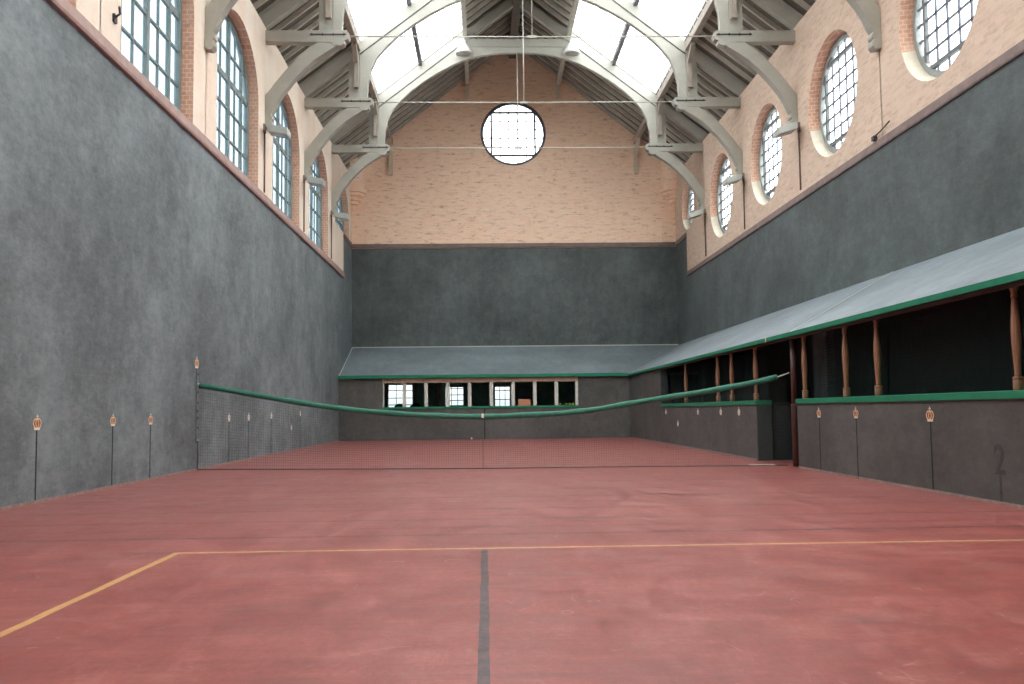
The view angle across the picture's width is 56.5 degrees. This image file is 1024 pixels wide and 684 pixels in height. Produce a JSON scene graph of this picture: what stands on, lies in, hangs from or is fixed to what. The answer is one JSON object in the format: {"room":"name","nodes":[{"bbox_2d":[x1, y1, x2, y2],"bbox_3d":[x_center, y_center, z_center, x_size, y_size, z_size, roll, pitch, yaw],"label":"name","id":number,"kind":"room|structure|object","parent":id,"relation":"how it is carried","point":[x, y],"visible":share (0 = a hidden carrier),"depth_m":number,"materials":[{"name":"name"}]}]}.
{"room":"sports hall","nodes":[
{"label":"sports hall","id":0,"kind":"room"},
{"bbox_2d":[0,0,351,506],"bbox_3d":[-5.654,-2.718,17.159,0.500,9.900,36.040,-1,-4,-2],"label":"wall","id":1,"kind":"structure","parent":0,"point":[131,255],"depth_m":13.64,"materials":[{"name":"grey paint"}]},
{"bbox_2d":[33,414,41,500],"bbox_3d":[-5.168,1.250,10.346,0.006,0.935,0.195,-1,-4,-2],"label":"marker","id":2,"kind":"object","parent":1,"relation":"attached to","point":[37,423],"visible":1,"depth_m":10.35,"materials":[{"name":"orange paint"}]},
{"bbox_2d":[110,413,115,484],"bbox_3d":[-5.227,1.403,12.460,0.006,0.935,0.184,-1,-4,-2],"label":"marker","id":3,"kind":"object","parent":1,"relation":"attached to","point":[113,419],"visible":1,"depth_m":12.46,"materials":[{"name":"orange paint"}]},
{"bbox_2d":[112,6,120,23],"bbox_3d":[-5.229,-4.330,12.606,0.090,0.171,0.225,3,-6,-44],"label":"stay","id":4,"kind":"object","parent":1,"relation":"attached to","point":[114,16],"visible":1,"depth_m":12.60,"materials":[{"name":"metal"}]},
{"bbox_2d":[148,414,152,477],"bbox_3d":[-5.267,1.505,13.866,0.006,0.935,0.184,-1,-4,-2],"label":"marker","id":5,"kind":"object","parent":1,"relation":"attached to","point":[150,419],"visible":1,"depth_m":13.88,"materials":[{"name":"orange paint"}]},
{"bbox_2d":[121,0,181,110],"bbox_3d":[-5.605,-5.355,14.573,0.090,3.137,3.210,-1,-4,-2],"label":"window","id":6,"kind":"structure","parent":1,"relation":"in","point":[151,30],"depth_m":15.02,"materials":[{"name":"blue glass"}]},
{"bbox_2d":[0,440,338,510],"bbox_3d":[-5.295,2.087,15.227,0.018,0.030,32.860,-1,-4,-2],"label":"baseboard","id":7,"kind":"structure","parent":1,"relation":"attached to","point":[171,474],"depth_m":12.72,"materials":[{"name":"wood"}]},
{"bbox_2d":[47,0,344,277],"bbox_3d":[-5.359,-3.554,16.180,0.070,0.220,33.950,-1,-4,-2],"label":"trim","id":8,"kind":"structure","parent":1,"relation":"attached to","point":[64,7],"depth_m":14.61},
{"bbox_2d":[195,369,198,468],"bbox_3d":[-5.313,1.307,16.090,0.045,1.688,0.090,-1,-4,-2],"label":"post","id":9,"kind":"object","parent":1,"relation":"attached to","point":[197,370],"visible":1,"depth_m":16.08,"materials":[{"name":"metal"}]},
{"bbox_2d":[197,372,788,469],"bbox_3d":[-0.409,1.312,15.591,9.815,1.503,0.374,-1,-4,4],"label":"net","id":10,"kind":"object","parent":9,"relation":"attached to","point":[767,379],"visible":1,"depth_m":15.47,"materials":[{"name":"fabric"}]},
{"bbox_2d":[195,358,198,367],"bbox_3d":[-5.343,0.344,16.144,0.006,0.200,0.222,-1,-4,-2],"label":"marker","id":11,"kind":"object","parent":1,"relation":"attached to","point":[196,360],"visible":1,"depth_m":16.13,"materials":[{"name":"orange paint"}]},
{"bbox_2d":[216,15,248,176],"bbox_3d":[-5.734,-5.023,19.159,0.090,3.137,3.210,-1,-4,-2],"label":"window","id":12,"kind":"structure","parent":1,"relation":"in","point":[232,133],"depth_m":19.61,"materials":[{"name":"blue glass"}]},
{"bbox_2d":[248,413,249,452],"bbox_3d":[-5.428,1.921,19.618,0.006,0.935,0.184,-1,-4,-2],"label":"marker","id":13,"kind":"object","parent":1,"relation":"attached to","point":[248,413],"visible":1,"depth_m":19.62,"materials":[{"name":"black paint"}]},
{"bbox_2d":[264,134,265,192],"bbox_3d":[-5.513,-3.986,21.217,0.033,1.330,0.033,-2,-4,21],"label":"pipe","id":14,"kind":"object","parent":1,"relation":"attached to","point":[264,134],"visible":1,"depth_m":21.21,"materials":[{"name":"black metal"}]},
{"bbox_2d":[263,123,290,138],"bbox_3d":[-5.253,-4.712,21.166,0.589,0.315,0.420,-1,-4,-2],"label":"floodlight","id":15,"kind":"object","parent":1,"relation":"attached to","point":[274,130],"visible":1,"depth_m":20.98,"materials":[{"name":"grey metal"}]},
{"bbox_2d":[273,100,291,219],"bbox_3d":[-5.863,-4.689,23.770,0.090,3.137,3.210,-1,-4,-2],"label":"window","id":16,"kind":"structure","parent":1,"relation":"in","point":[282,149],"depth_m":24.38,"materials":[{"name":"blue glass"}]},
{"bbox_2d":[303,183,304,231],"bbox_3d":[-5.643,-3.651,25.853,0.033,1.330,0.033,-2,-4,21],"label":"pipe","id":17,"kind":"object","parent":1,"relation":"attached to","point":[304,183],"visible":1,"depth_m":25.83,"materials":[{"name":"metal"}]},
{"bbox_2d":[303,175,324,187],"bbox_3d":[-5.383,-4.377,25.802,0.589,0.315,0.420,-1,-4,-2],"label":"floodlight","id":18,"kind":"object","parent":1,"relation":"attached to","point":[313,181],"visible":1,"depth_m":25.60,"materials":[{"name":"grey metal"}]},
{"bbox_2d":[309,158,321,249],"bbox_3d":[-5.992,-4.356,28.382,0.090,3.137,3.210,-1,-4,-2],"label":"window","id":19,"kind":"structure","parent":1,"relation":"in","point":[315,193],"depth_m":29.21,"materials":[{"name":"blue glass"}]},
{"bbox_2d":[331,218,331,258],"bbox_3d":[-5.772,-3.319,30.439,0.033,1.330,0.033,-2,-4,21],"label":"pipe","id":20,"kind":"object","parent":1,"relation":"attached to","point":[331,218],"visible":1,"depth_m":30.42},
{"bbox_2d":[335,197,342,230],"bbox_3d":[-6.129,-4.705,33.037,0.090,1.767,3.210,-1,-4,-2],"label":"window","id":21,"kind":"structure","parent":1,"relation":"in","point":[338,222],"depth_m":34.06,"materials":[{"name":"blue glass"}]},
{"bbox_2d":[330,211,348,220],"bbox_3d":[-5.511,-4.045,30.389,0.589,0.315,0.420,-1,-4,-2],"label":"floodlight","id":22,"kind":"object","parent":1,"relation":"attached to","point":[341,216],"visible":1,"depth_m":30.19,"materials":[{"name":"grey metal"}]},
{"bbox_2d":[343,234,352,247],"bbox_3d":[-5.888,-3.617,34.214,0.050,0.150,2.030,-1,-4,-2],"label":"trim","id":23,"kind":"structure","parent":1,"relation":"attached to","point":[347,240],"depth_m":34.08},
{"bbox_2d":[330,0,707,212],"bbox_3d":[0.193,-7.851,30.806,12.470,7.334,0.856,-1,-4,-2],"label":"roof truss","id":24,"kind":"object","parent":1,"relation":"attached to","point":[655,114],"visible":0.89,"depth_m":31.09,"materials":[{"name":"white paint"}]},
{"bbox_2d":[456,37,471,55],"bbox_3d":[-1.564,-9.641,30.965,0.550,0.600,0.550,-1,-4,-2],"label":"pendant lamp","id":25,"kind":"object","parent":24,"relation":"hanging from","point":[463,49],"visible":0.98,"depth_m":30.81,"materials":[{"name":"white metal"}]},
{"bbox_2d":[563,38,579,55],"bbox_3d":[1.934,-9.674,31.065,0.550,0.600,0.550,-1,-4,-2],"label":"pendant lamp","id":26,"kind":"object","parent":24,"relation":"hanging from","point":[571,49],"visible":0.99,"depth_m":30.91,"materials":[{"name":"white metal"}]},
{"bbox_2d":[300,0,745,177],"bbox_3d":[0.322,-8.183,26.220,12.470,7.334,0.856,-1,-4,-2],"label":"roof truss","id":27,"kind":"object","parent":1,"relation":"attached to","point":[684,63],"visible":0.88,"depth_m":26.41,"materials":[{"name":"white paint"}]},
{"bbox_2d":[259,0,801,129],"bbox_3d":[0.452,-8.519,21.584,12.470,7.334,0.856,-1,-4,-2],"label":"roof truss","id":28,"kind":"object","parent":1,"relation":"attached to","point":[730,35],"visible":0.82,"depth_m":21.72,"materials":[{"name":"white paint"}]},
{"bbox_2d":[204,0,881,52],"bbox_3d":[0.580,-8.886,17.000,12.470,7.334,0.856,-1,-4,-2],"label":"roof truss","id":29,"kind":"object","parent":1,"relation":"attached to","point":[216,11],"visible":1,"depth_m":17.11,"materials":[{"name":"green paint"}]},
{"bbox_2d":[389,381,574,406],"bbox_3d":[0.095,2.591,37.629,12.070,2.120,0.200,-1,-4,-2],"label":"wall","id":30,"kind":"structure","parent":0,"point":[480,391],"depth_m":37.57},
{"bbox_2d":[388,384,412,406],"bbox_3d":[-4.392,2.208,37.510,1.060,1.130,0.060,-1,-4,-2],"label":"window","id":31,"kind":"structure","parent":30,"relation":"in","point":[395,396],"depth_m":37.53,"materials":[{"name":"clear glass"}]},
{"bbox_2d":[445,384,463,405],"bbox_3d":[-2.269,2.087,37.564,0.810,0.930,0.090,-1,-4,-2],"label":"window","id":32,"kind":"structure","parent":30,"relation":"in","point":[456,390],"depth_m":37.58,"materials":[{"name":"clear glass"}]},
{"bbox_2d":[494,383,510,405],"bbox_3d":[-0.377,2.269,37.603,0.690,1.330,0.090,-1,-4,-2],"label":"window","id":33,"kind":"structure","parent":30,"relation":"in","point":[501,390],"depth_m":37.63,"materials":[{"name":"clear glass"}]},
{"bbox_2d":[0,437,1023,683],"bbox_3d":[0.647,2.386,18.376,12.870,0.250,39.450,-1,-4,-2],"label":"floor","id":34,"kind":"structure","parent":0,"point":[697,574],"depth_m":5.49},
{"bbox_2d":[518,399,530,405],"bbox_3d":[0.419,2.611,32.461,0.420,1.330,0.520,-1,-4,-2],"label":"chair","id":35,"kind":"object","parent":34,"relation":"on","point":[521,402],"visible":0.16,"depth_m":32.24,"materials":[{"name":"fabric"}]},
{"bbox_2d":[771,402,792,459],"bbox_3d":[5.140,1.604,17.210,0.900,1.040,0.100,-1,-4,-2],"label":"wall","id":36,"kind":"structure","parent":34,"relation":"on","point":[785,410],"depth_m":17.17,"materials":[{"name":"black paint"}]},
{"bbox_2d":[790,339,798,466],"bbox_3d":[4.538,0.967,15.303,0.110,2.050,0.107,-1,-4,-2],"label":"pole","id":37,"kind":"object","parent":34,"relation":"on","point":[794,419],"visible":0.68,"depth_m":15.27,"materials":[{"name":"brown wood"}]},
{"bbox_2d":[812,330,835,397],"bbox_3d":[5.659,0.966,17.215,0.150,2.300,0.710,-1,-4,-2],"label":"pillar","id":38,"kind":"structure","parent":34,"relation":"on","point":[816,352],"depth_m":17.08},
{"bbox_2d":[350,54,677,346],"bbox_3d":[0.082,-5.298,35.501,12.870,12.350,0.960,-1,-4,-2],"label":"wall","id":39,"kind":"structure","parent":0,"point":[503,296],"depth_m":35.49,"materials":[{"name":"brick"}]},
{"bbox_2d":[387,138,392,174],"bbox_3d":[-4.509,-6.892,35.122,0.130,1.280,0.879,-1,-4,-2],"label":"bracket","id":40,"kind":"object","parent":39,"relation":"attached to","point":[388,139],"visible":0.89,"depth_m":35.40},
{"bbox_2d":[466,85,468,98],"bbox_3d":[-1.669,-9.601,35.669,0.130,0.899,0.338,-1,-4,-2],"label":"bracket","id":41,"kind":"object","parent":39,"relation":"attached to","point":[467,86],"visible":0.61,"depth_m":35.69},
{"bbox_2d":[480,103,545,164],"bbox_3d":[0.042,-7.831,35.884,2.460,2.460,0.100,-1,-4,-2],"label":"window","id":42,"kind":"structure","parent":39,"relation":"in","point":[525,106],"depth_m":35.86,"materials":[{"name":"clear glass"}]},
{"bbox_2d":[353,242,674,247],"bbox_3d":[0.100,-3.598,35.434,12.070,0.150,0.070,-1,-4,-2],"label":"trim","id":43,"kind":"structure","parent":39,"relation":"attached to","point":[615,244],"depth_m":35.41,"materials":[{"name":"brown wood"}]},
{"bbox_2d":[338,344,697,378],"bbox_3d":[0.198,0.651,33.503,12.066,1.275,3.298,-1,-4,-2],"label":"roof","id":44,"kind":"structure","parent":39,"relation":"attached to","point":[526,360],"depth_m":33.47,"materials":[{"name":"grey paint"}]},
{"bbox_2d":[556,76,559,98],"bbox_3d":[1.739,-9.634,35.767,0.130,0.899,0.338,-1,-4,-2],"label":"bracket","id":45,"kind":"object","parent":39,"relation":"attached to","point":[557,86],"visible":0.61,"depth_m":35.80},
{"bbox_2d":[634,137,640,173],"bbox_3d":[4.657,-6.978,35.385,0.130,1.280,0.879,-1,-4,-2],"label":"bracket","id":46,"kind":"object","parent":39,"relation":"attached to","point":[637,142],"visible":0.96,"depth_m":35.65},
{"bbox_2d":[338,359,698,440],"bbox_3d":[0.248,1.647,31.994,12.070,3.190,0.200,-1,-4,-2],"label":"wall","id":47,"kind":"structure","parent":0,"point":[594,391],"depth_m":31.79,"materials":[{"name":"grey paint"}]},
{"bbox_2d":[382,377,578,406],"bbox_3d":[-1.041,1.677,31.930,6.568,0.950,0.172,-1,-4,-2],"label":"frame","id":48,"kind":"object","parent":47,"relation":"attached to","point":[512,380],"visible":1,"depth_m":31.87,"materials":[{"name":"wood"}]},
{"bbox_2d":[382,405,578,408],"bbox_3d":[-1.050,2.188,31.924,6.580,0.070,0.270,-1,-4,-2],"label":"trim","id":49,"kind":"structure","parent":47,"relation":"attached to","point":[543,406],"depth_m":31.79,"materials":[{"name":"green paint"}]},
{"bbox_2d":[250,0,815,169],"bbox_3d":[0.539,-10.096,18.017,13.070,5.135,36.340,-1,-4,-2],"label":"ceiling","id":50,"kind":"structure","parent":0,"point":[591,86],"depth_m":31.09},
{"bbox_2d":[344,4,392,144],"bbox_3d":[-4.025,-8.781,17.644,0.150,0.220,36.040,-1,-4,-2],"label":"purlin","id":51,"kind":"object","parent":50,"relation":"attached to","point":[348,20],"visible":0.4,"depth_m":25.64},
{"bbox_2d":[349,0,401,33],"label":"window","id":52,"kind":"structure","parent":50,"relation":"attached to","point":[359,0],"depth_m":25.42,"materials":[{"name":"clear glass"}]},
{"bbox_2d":[406,0,422,65],"bbox_3d":[-2.546,-10.194,15.511,0.120,0.160,31.500,-1,-4,-2],"label":"purlin","id":53,"kind":"object","parent":50,"relation":"attached to","point":[414,30],"visible":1,"depth_m":29.12,"materials":[{"name":"grey metal"}]},
{"bbox_2d":[372,2,461,89],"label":"window","id":54,"kind":"structure","parent":50,"relation":"attached to","point":[459,2],"depth_m":29.45,"materials":[{"name":"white glass"}]},
{"bbox_2d":[461,0,468,84],"bbox_3d":[-1.172,-11.035,17.887,0.140,0.220,36.040,-1,-4,-2],"label":"purlin","id":55,"kind":"object","parent":50,"relation":"attached to","point":[463,3],"visible":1,"depth_m":30.43,"materials":[{"name":"grey metal"}]},
{"bbox_2d":[556,0,578,84],"bbox_3d":[2.237,-11.067,17.985,0.140,0.220,36.040,-1,-4,-2],"label":"purlin","id":56,"kind":"object","parent":50,"relation":"attached to","point":[575,3],"visible":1,"depth_m":30.57,"materials":[{"name":"grey metal"}]},
{"bbox_2d":[574,2,669,88],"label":"window","id":57,"kind":"structure","parent":50,"relation":"attached to","point":[579,2],"depth_m":29.57,"materials":[{"name":"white glass"}]},
{"bbox_2d":[611,0,639,65],"bbox_3d":[3.761,-10.253,15.692,0.120,0.160,31.500,-1,-4,-2],"label":"purlin","id":58,"kind":"object","parent":50,"relation":"attached to","point":[635,2],"visible":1,"depth_m":29.23,"materials":[{"name":"grey metal"}]},
{"bbox_2d":[633,0,714,143],"bbox_3d":[5.141,-8.868,17.907,0.150,0.220,36.040,-1,-4,-2],"label":"purlin","id":59,"kind":"object","parent":50,"relation":"attached to","point":[709,7],"visible":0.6,"depth_m":26.22,"materials":[{"name":"grey metal"}]},
{"bbox_2d":[644,0,706,33],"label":"window","id":60,"kind":"structure","parent":50,"relation":"attached to","point":[644,0],"depth_m":25.65,"materials":[{"name":"clear glass"}]},
{"bbox_2d":[630,368,1023,505],"bbox_3d":[4.563,0.982,15.584,0.265,2.060,32.860,-1,-4,-2],"label":"wall","id":61,"kind":"structure","parent":0,"point":[893,438],"depth_m":11.60,"materials":[{"name":"grey paint"}]},
{"bbox_2d":[661,400,771,406],"bbox_3d":[4.390,1.423,21.745,0.315,0.080,9.280,-1,-4,-2],"label":"trim","id":62,"kind":"structure","parent":61,"relation":"attached to","point":[757,402],"depth_m":19.52,"materials":[{"name":"green paint"}]},
{"bbox_2d":[684,364,687,402],"bbox_3d":[4.302,1.012,23.548,0.100,1.000,0.098,1,-4,-22],"label":"baluster","id":63,"kind":"object","parent":62,"relation":"on","point":[685,365],"visible":0.83,"depth_m":23.52,"materials":[{"name":"brown wood"}]},
{"bbox_2d":[715,356,720,401],"bbox_3d":[4.392,0.778,20.318,0.100,1.000,0.098,1,-4,-22],"label":"baluster","id":64,"kind":"object","parent":62,"relation":"on","point":[718,399],"visible":0.89,"depth_m":20.29,"materials":[{"name":"brown wood"}]},
{"bbox_2d":[670,350,767,403],"bbox_3d":[4.521,0.929,21.823,0.073,0.945,9.015,-1,-4,-2],"label":"net","id":65,"kind":"object","parent":62,"relation":"on","point":[724,363],"visible":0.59,"depth_m":20.82,"materials":[{"name":"black fabric"}]},
{"bbox_2d":[729,353,734,400],"bbox_3d":[4.425,0.695,19.171,0.100,1.000,0.098,1,-4,-22],"label":"baluster","id":66,"kind":"object","parent":62,"relation":"on","point":[731,370],"visible":0.86,"depth_m":19.14,"materials":[{"name":"brown wood"}]},
{"bbox_2d":[753,348,758,399],"bbox_3d":[4.472,0.573,17.476,0.100,1.000,0.098,1,-4,-22],"label":"baluster","id":67,"kind":"object","parent":62,"relation":"on","point":[755,363],"visible":0.86,"depth_m":17.45,"materials":[{"name":"brown wood"}]},
{"bbox_2d":[817,407,820,468],"bbox_3d":[4.481,1.405,13.866,0.006,0.910,0.167,-1,-4,-2],"label":"marker","id":68,"kind":"object","parent":61,"relation":"attached to","point":[818,410],"visible":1,"depth_m":13.87,"materials":[{"name":"orange paint"}]},
{"bbox_2d":[631,437,1023,508],"bbox_3d":[4.434,1.995,15.507,0.016,0.030,32.860,-1,-4,-2],"label":"baseboard","id":69,"kind":"structure","parent":61,"relation":"attached to","point":[800,467],"depth_m":11.23,"materials":[{"name":"wood"}]},
{"bbox_2d":[853,407,858,476],"bbox_3d":[4.519,1.305,12.480,0.006,0.910,0.167,-1,-4,-2],"label":"marker","id":70,"kind":"object","parent":61,"relation":"attached to","point":[855,412],"visible":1,"depth_m":12.48,"materials":[{"name":"orange paint"}]},
{"bbox_2d":[795,390,1023,403],"bbox_3d":[4.803,0.359,7.040,0.315,0.080,15.720,-1,-4,-2],"label":"trim","id":71,"kind":"structure","parent":61,"relation":"attached to","point":[1010,394],"depth_m":10.48,"materials":[{"name":"green paint"}]},
{"bbox_2d":[801,336,808,397],"bbox_3d":[4.547,0.379,14.804,0.100,1.000,0.098,1,-4,-22],"label":"baluster","id":72,"kind":"object","parent":71,"relation":"on","point":[805,393],"visible":0.93,"depth_m":14.77,"materials":[{"name":"brown wood"}]},
{"bbox_2d":[841,327,849,396],"bbox_3d":[4.594,0.258,13.119,0.100,1.000,0.098,1,-4,-22],"label":"baluster","id":73,"kind":"object","parent":71,"relation":"on","point":[845,355],"visible":0.94,"depth_m":13.09,"materials":[{"name":"brown wood"}]},
{"bbox_2d":[817,323,887,397],"bbox_3d":[4.756,0.323,13.448,0.073,0.944,2.615,-1,-4,-2],"label":"net","id":74,"kind":"object","parent":71,"relation":"on","point":[869,349],"visible":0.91,"depth_m":13.37,"materials":[{"name":"black fabric"}]},
{"bbox_2d":[873,319,882,395],"bbox_3d":[4.624,0.180,12.053,0.100,1.000,0.098,1,-4,-22],"label":"baluster","id":75,"kind":"object","parent":71,"relation":"on","point":[876,344],"visible":0.88,"depth_m":12.02,"materials":[{"name":"brown wood"}]},
{"bbox_2d":[889,293,1023,394],"bbox_3d":[4.905,-0.063,8.104,0.073,0.945,7.895,-1,-4,-2],"label":"net","id":76,"kind":"object","parent":71,"relation":"on","point":[985,314],"visible":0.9,"depth_m":10.45,"materials":[{"name":"black fabric"}]},
{"bbox_2d":[1009,287,1023,389],"bbox_3d":[4.713,-0.048,8.902,0.100,1.000,0.098,1,-4,-22],"label":"baluster","id":77,"kind":"object","parent":71,"relation":"on","point":[1015,325],"visible":0.94,"depth_m":8.87,"materials":[{"name":"brown wood"}]},
{"bbox_2d":[926,406,933,489],"bbox_3d":[4.578,1.157,10.396,0.006,0.905,0.184,-1,-4,-2],"label":"marker","id":78,"kind":"object","parent":61,"relation":"attached to","point":[929,414],"visible":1,"depth_m":10.39,"materials":[{"name":"black paint"}]},
{"bbox_2d":[994,444,1004,501],"bbox_3d":[4.620,1.239,9.017,0.003,0.542,0.185,-1,-4,-2],"label":"painted number","id":79,"kind":"object","parent":61,"relation":"attached to","point":[999,471],"visible":1,"depth_m":9.00,"materials":[{"name":"black paint"}]},
{"bbox_2d":[675,0,1023,401],"bbox_3d":[6.885,-2.836,17.520,0.450,9.900,36.040,-1,-4,-2],"label":"wall","id":80,"kind":"structure","parent":0,"point":[953,180],"depth_m":17.76,"materials":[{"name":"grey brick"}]},
{"bbox_2d":[675,233,686,245],"bbox_3d":[6.144,-3.724,34.659,0.050,0.150,1.830,-1,-4,-2],"label":"trim","id":81,"kind":"structure","parent":80,"relation":"attached to","point":[684,236],"depth_m":34.59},
{"bbox_2d":[688,188,693,224],"bbox_3d":[6.441,-4.887,33.523,0.100,1.756,1.900,-1,-4,-2],"label":"window","id":82,"kind":"structure","parent":80,"relation":"in","point":[691,194],"depth_m":34.16,"materials":[{"name":"clear glass"}]},
{"bbox_2d":[687,209,705,219],"bbox_3d":[5.983,-4.140,30.718,0.589,0.342,0.420,-1,-4,-2],"label":"floodlight","id":83,"kind":"object","parent":80,"relation":"attached to","point":[698,213],"visible":1,"depth_m":30.51,"materials":[{"name":"grey metal"}]},
{"bbox_2d":[704,215,705,255],"bbox_3d":[6.253,-3.432,30.785,0.033,1.330,0.033,-2,-4,21],"label":"pipe","id":84,"kind":"object","parent":80,"relation":"attached to","point":[704,215],"visible":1,"depth_m":30.77,"materials":[{"name":"black metal"}]},
{"bbox_2d":[717,156,731,233],"bbox_3d":[6.579,-4.442,28.861,0.100,2.402,2.603,-1,-4,-2],"label":"window","id":85,"kind":"structure","parent":80,"relation":"in","point":[724,168],"depth_m":29.47,"materials":[{"name":"clear glass"}]},
{"bbox_2d":[722,173,744,186],"bbox_3d":[6.111,-4.472,26.132,0.589,0.342,0.420,-1,-4,-2],"label":"floodlight","id":86,"kind":"object","parent":80,"relation":"attached to","point":[730,180],"visible":1,"depth_m":25.93,"materials":[{"name":"grey metal"}]},
{"bbox_2d":[743,181,744,228],"bbox_3d":[6.382,-3.764,26.198,0.033,1.330,0.033,-2,-4,21],"label":"pipe","id":87,"kind":"object","parent":80,"relation":"attached to","point":[743,181],"visible":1,"depth_m":26.19,"materials":[{"name":"black metal"}]},
{"bbox_2d":[759,106,781,200],"bbox_3d":[6.708,-4.776,24.250,0.100,2.402,2.603,-1,-4,-2],"label":"window","id":88,"kind":"structure","parent":80,"relation":"in","point":[763,173],"depth_m":24.80,"materials":[{"name":"clear glass"}]},
{"bbox_2d":[773,122,800,138],"bbox_3d":[6.241,-4.807,21.496,0.589,0.342,0.420,-1,-4,-2],"label":"floodlight","id":89,"kind":"object","parent":80,"relation":"attached to","point":[787,129],"visible":1,"depth_m":21.30,"materials":[{"name":"grey metal"}]},
{"bbox_2d":[798,132,800,189],"bbox_3d":[6.512,-4.099,21.562,0.033,1.330,0.033,-2,-4,21],"label":"pipe","id":90,"kind":"object","parent":80,"relation":"attached to","point":[798,132],"visible":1,"depth_m":21.55,"materials":[{"name":"black metal"}]},
{"bbox_2d":[628,227,1023,375],"bbox_3d":[5.482,-0.548,17.315,2.410,1.268,36.040,-1,-4,-2],"label":"roof","id":91,"kind":"structure","parent":80,"relation":"attached to","point":[998,260],"depth_m":13.54,"materials":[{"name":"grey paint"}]},
{"bbox_2d":[819,33,856,152],"bbox_3d":[6.838,-5.109,19.639,0.100,2.402,2.603,-1,-4,-2],"label":"window","id":92,"kind":"structure","parent":80,"relation":"in","point":[824,106],"depth_m":20.10,"materials":[{"name":"clear glass"}]},
{"bbox_2d":[686,39,1023,275],"bbox_3d":[6.663,-3.635,16.623,0.050,0.170,34.150,-1,-4,-2],"label":"trim","id":93,"kind":"structure","parent":80,"relation":"attached to","point":[1017,50],"depth_m":16.67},
{"bbox_2d":[871,120,889,141],"bbox_3d":[6.623,-3.779,17.068,0.064,0.142,0.823,-1,-4,0],"label":"wall hook","id":94,"kind":"object","parent":80,"relation":"attached to","point":[873,138],"visible":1,"depth_m":17.31,"materials":[{"name":"metal"}]},
{"bbox_2d":[913,0,973,76],"bbox_3d":[6.966,-5.441,15.052,0.100,2.402,2.603,-1,-4,-2],"label":"window","id":95,"kind":"structure","parent":80,"relation":"in","point":[923,53],"depth_m":15.63,"materials":[{"name":"clear glass"}]},
{"bbox_3d":[0.160,1.341,34.968,12.070,0.030,5.690,-1,-4,-2],"label":"ceiling","id":96,"kind":"structure","parent":0,"visible":0},
{"bbox_2d":[384,383,388,406],"bbox_3d":[-4.980,2.355,37.298,0.331,1.461,0.059,-1,-4,-2],"label":"curtain","id":97,"kind":"object","parent":96,"relation":"hanging from","point":[386,385],"visible":0.41,"depth_m":37.31,"materials":[{"name":"black fabric"}]},
{"bbox_2d":[412,383,417,403],"bbox_3d":[-3.797,2.344,37.332,0.235,1.460,0.059,-1,-4,-2],"label":"curtain","id":98,"kind":"object","parent":96,"relation":"hanging from","point":[414,385],"visible":0.56,"depth_m":37.34,"materials":[{"name":"black fabric"}]},
{"bbox_2d":[437,383,442,406],"bbox_3d":[-2.836,2.334,37.359,0.240,1.460,0.059,-1,-4,-2],"label":"curtain","id":99,"kind":"object","parent":96,"relation":"hanging from","point":[439,385],"visible":0.49,"depth_m":37.37,"materials":[{"name":"black fabric"}]},
{"bbox_2d":[515,382,517,405],"bbox_3d":[0.123,2.307,37.444,0.200,1.460,0.059,-1,-4,-2],"label":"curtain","id":100,"kind":"object","parent":96,"relation":"hanging from","point":[516,386],"visible":0.34,"depth_m":37.45,"materials":[{"name":"black fabric"}]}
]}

